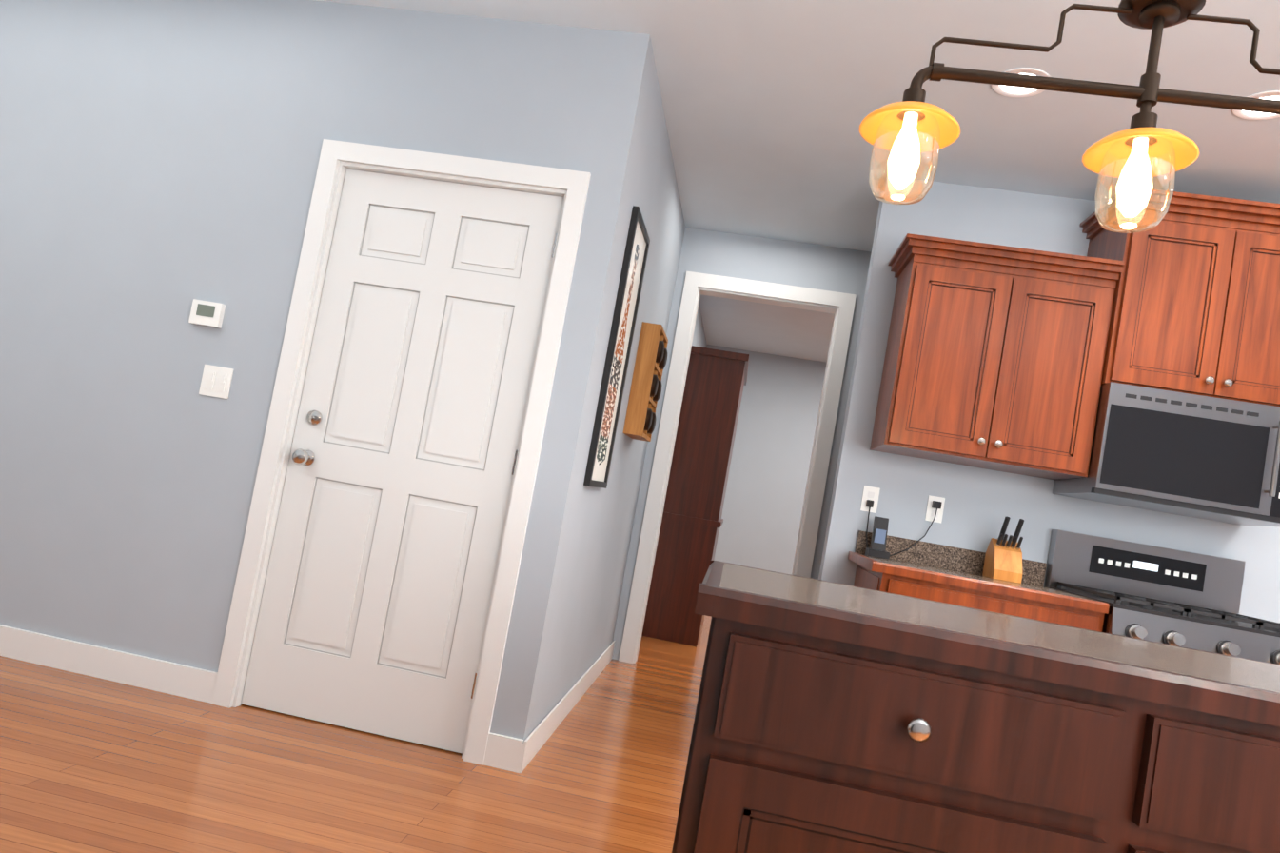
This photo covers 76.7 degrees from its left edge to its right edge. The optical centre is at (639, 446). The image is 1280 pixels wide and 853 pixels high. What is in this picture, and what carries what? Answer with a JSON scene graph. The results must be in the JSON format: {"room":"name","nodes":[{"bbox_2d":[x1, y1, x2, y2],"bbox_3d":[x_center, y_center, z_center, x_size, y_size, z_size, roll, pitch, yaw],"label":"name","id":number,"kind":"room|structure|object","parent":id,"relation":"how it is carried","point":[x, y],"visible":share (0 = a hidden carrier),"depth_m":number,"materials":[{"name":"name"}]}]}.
{"room":"kitchen","nodes":[
{"label":"kitchen","id":0,"kind":"room"},
{"bbox_2d":[0,0,652,743],"bbox_3d":[-2.314,-0.539,3.189,4.353,2.647,0.120,10,-3,7],"label":"wall","id":1,"kind":"structure","parent":0,"point":[158,164],"depth_m":3.05,"materials":[{"name":"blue paint"}]},
{"bbox_2d":[188,298,225,328],"bbox_3d":[-1.623,-0.498,3.031,0.120,0.090,0.024,10,-3,7],"label":"thermostat","id":2,"kind":"object","parent":1,"relation":"attached to","point":[206,313],"visible":1,"depth_m":3.02,"materials":[{"name":"white plastic"}]},
{"bbox_2d":[198,364,234,398],"bbox_3d":[-1.582,-0.243,3.014,0.115,0.114,0.012,10,-3,7],"label":"light switch","id":3,"kind":"object","parent":1,"relation":"attached to","point":[216,382],"visible":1,"depth_m":3.01,"materials":[{"name":"white plastic"}]},
{"bbox_2d":[0,624,523,771],"bbox_3d":[-2.541,0.705,3.060,4.353,0.108,0.014,10,-3,7],"label":"baseboard","id":4,"kind":"structure","parent":1,"relation":"attached to","point":[502,751],"depth_m":2.97,"materials":[{"name":"white wood"}]},
{"bbox_2d":[211,138,590,765],"bbox_3d":[-0.853,-0.021,2.979,1.026,2.110,0.156,10,-3,7],"label":"door frame","id":5,"kind":"structure","parent":1,"relation":"attached to","point":[337,158],"depth_m":2.93,"materials":[{"name":"white wood"}]},
{"bbox_2d":[240,168,564,752],"bbox_3d":[-0.863,0.015,2.929,0.862,2.020,0.107,10,-3,7],"label":"door","id":6,"kind":"structure","parent":1,"relation":"in","point":[376,596],"depth_m":2.95,"materials":[{"name":"white wood"}]},
{"bbox_2d":[0,615,711,852],"bbox_3d":[-1.195,1.099,4.102,12.020,0.100,9.270,10,-3,7],"label":"floor","id":7,"kind":"structure","parent":0,"point":[90,764],"depth_m":2.48,"materials":[{"name":"brown wood"}]},
{"bbox_2d":[641,345,748,646],"bbox_3d":[0.441,0.379,6.336,0.466,2.100,1.200,10,-3,7],"label":"hutch","id":8,"kind":"object","parent":7,"relation":"on","point":[692,520],"visible":0.86,"depth_m":5.76,"materials":[{"name":"brown wood"}]},
{"bbox_2d":[671,559,1279,852],"bbox_3d":[0.627,0.762,1.294,1.211,0.914,0.546,10,-3,7],"label":"kitchen island","id":9,"kind":"object","parent":7,"relation":"on","point":[830,717],"visible":1,"depth_m":1.11,"materials":[{"name":"brown wood"}]},
{"bbox_2d":[847,530,1109,631],"bbox_3d":[1.238,0.915,3.231,0.833,1.014,0.675,10,-3,7],"label":"base cabinet","id":10,"kind":"object","parent":7,"relation":"on","point":[936,572],"depth_m":2.98,"materials":[{"name":"brown wood"}]},
{"bbox_2d":[865,515,890,558],"bbox_3d":[1.038,0.391,3.494,0.090,0.172,0.080,10,-3,7],"label":"cordless phone","id":11,"kind":"object","parent":10,"relation":"on","point":[878,541],"visible":0.98,"depth_m":3.49,"materials":[{"name":"black plastic"}]},
{"bbox_2d":[982,516,1023,583],"bbox_3d":[1.541,0.429,3.406,0.110,0.264,0.150,10,-3,7],"label":"knife block","id":12,"kind":"object","parent":10,"relation":"on","point":[1003,560],"visible":1,"depth_m":3.36,"materials":[{"name":"brown wood"}]},
{"bbox_2d":[1043,529,1279,664],"bbox_3d":[2.029,0.970,3.086,0.754,1.165,0.762,10,-3,7],"label":"gas range","id":13,"kind":"object","parent":7,"relation":"on","point":[1173,597],"visible":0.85,"depth_m":3.39,"materials":[{"name":"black metal"}]},
{"bbox_2d":[531,53,707,731],"bbox_3d":[0.100,0.015,5.814,0.120,2.647,5.726,10,-3,7],"label":"wall","id":14,"kind":"structure","parent":0,"point":[583,621],"depth_m":3.68,"materials":[{"name":"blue paint"}]},
{"bbox_2d":[516,640,615,772],"bbox_3d":[-0.285,1.137,3.797,0.014,0.108,2.065,10,-3,7],"label":"baseboard","id":15,"kind":"structure","parent":14,"relation":"attached to","point":[538,738],"depth_m":3.35,"materials":[{"name":"white wood"}]},
{"bbox_2d":[583,205,649,488],"bbox_3d":[-0.086,-0.378,3.316,0.024,1.100,0.410,10,-3,7],"label":"framed picture","id":16,"kind":"object","parent":14,"relation":"attached to","point":[616,367],"visible":1,"depth_m":3.28,"materials":[{"name":"black"}]},
{"bbox_2d":[623,321,668,441],"bbox_3d":[0.042,-0.309,4.036,0.112,0.540,0.370,10,-3,7],"label":"wall rack","id":17,"kind":"object","parent":14,"relation":"attached to","point":[645,391],"visible":1,"depth_m":3.86,"materials":[{"name":"brown wood"}]},
{"bbox_2d":[611,227,871,659],"bbox_3d":[2.482,0.373,4.625,4.961,2.647,0.120,10,-3,7],"label":"wall","id":18,"kind":"structure","parent":0,"point":[805,265],"depth_m":4.85,"materials":[{"name":"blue paint"}]},
{"bbox_2d":[618,271,856,663],"bbox_3d":[0.586,0.191,4.863,1.020,2.375,0.156,10,-3,7],"label":"door frame","id":19,"kind":"structure","parent":18,"relation":"attached to","point":[840,305],"depth_m":4.82,"materials":[{"name":"white wood"}]},
{"bbox_2d":[706,344,826,574],"bbox_3d":[2.914,0.631,8.265,4.961,2.647,0.120,10,-3,7],"label":"wall","id":20,"kind":"structure","parent":0,"point":[770,462],"depth_m":8.42,"materials":[{"name":"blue paint"}]},
{"bbox_2d":[315,0,1279,362],"bbox_3d":[-0.722,-1.604,4.237,12.020,0.100,9.270,10,-3,7],"label":"ceiling","id":21,"kind":"structure","parent":0,"point":[769,105],"depth_m":3.01,"materials":[{"name":"paint"}]},
{"bbox_2d":[991,67,1049,97],"bbox_3d":[1.324,-1.263,2.811,0.190,0.006,0.190,10,-3,7],"label":"recessed light","id":22,"kind":"object","parent":21,"relation":"in","point":[1010,91],"visible":0.46,"depth_m":2.85,"materials":[{"name":"white"}]},
{"bbox_2d":[859,0,1279,233],"bbox_3d":[0.909,-0.879,1.382,0.930,1.045,0.170,10,-3,7],"label":"pendant light","id":23,"kind":"object","parent":21,"relation":"hanging from","point":[1139,154],"visible":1,"depth_m":1.37,"materials":[{"name":"brown metal"}]},
{"bbox_2d":[1232,90,1279,119],"bbox_3d":[2.090,-1.134,2.694,0.190,0.006,0.190,10,-3,7],"label":"recessed light","id":24,"kind":"object","parent":21,"relation":"in","point":[1254,115],"visible":0.4,"depth_m":2.74,"materials":[{"name":"white plastic"}]},
{"bbox_2d":[818,176,1279,623],"bbox_3d":[2.850,0.380,3.481,3.945,2.647,0.120,10,-3,7],"label":"wall","id":25,"kind":"structure","parent":0,"point":[980,504],"depth_m":3.63,"materials":[{"name":"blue paint"}]},
{"bbox_2d":[860,485,880,512],"bbox_3d":[1.037,0.237,3.642,0.070,0.114,0.008,10,-3,7],"label":"outlet","id":26,"kind":"object","parent":25,"relation":"attached to","point":[871,493],"visible":0.79,"depth_m":3.64,"materials":[{"name":"white plastic"}]},
{"bbox_2d":[866,499,942,555],"bbox_3d":[1.154,0.356,3.569,0.315,0.282,0.093,10,-3,7],"label":"power cord","id":27,"kind":"object","parent":26,"relation":"attached to","point":[935,503],"visible":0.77,"depth_m":3.58,"materials":[{"name":"black plastic"}]},
{"bbox_2d":[925,494,945,523],"bbox_3d":[1.317,0.279,3.606,0.070,0.114,0.008,10,-3,7],"label":"outlet","id":28,"kind":"object","parent":25,"relation":"attached to","point":[930,513],"visible":0.76,"depth_m":3.60,"materials":[{"name":"white plastic"}]},
{"bbox_2d":[869,246,1117,479],"bbox_3d":[1.476,-0.326,3.445,0.795,0.801,0.370,10,-3,7],"label":"upper cabinet","id":29,"kind":"object","parent":25,"relation":"attached to","point":[1006,359],"depth_m":3.27,"materials":[{"name":"brown wood"}]},
{"bbox_2d":[1079,203,1279,407],"bbox_3d":[2.305,-0.525,3.346,0.781,0.713,0.400,10,-3,7],"label":"upper cabinet","id":30,"kind":"object","parent":25,"relation":"attached to","point":[1196,297],"depth_m":3.17,"materials":[{"name":"brown wood"}]},
{"bbox_2d":[1052,381,1279,526],"bbox_3d":[2.201,0.041,3.279,0.776,0.436,0.474,10,-3,7],"label":"microwave","id":31,"kind":"object","parent":30,"relation":"attached to","point":[1192,455],"visible":1,"depth_m":3.10,"materials":[{"name":"silver metal"}]}
]}

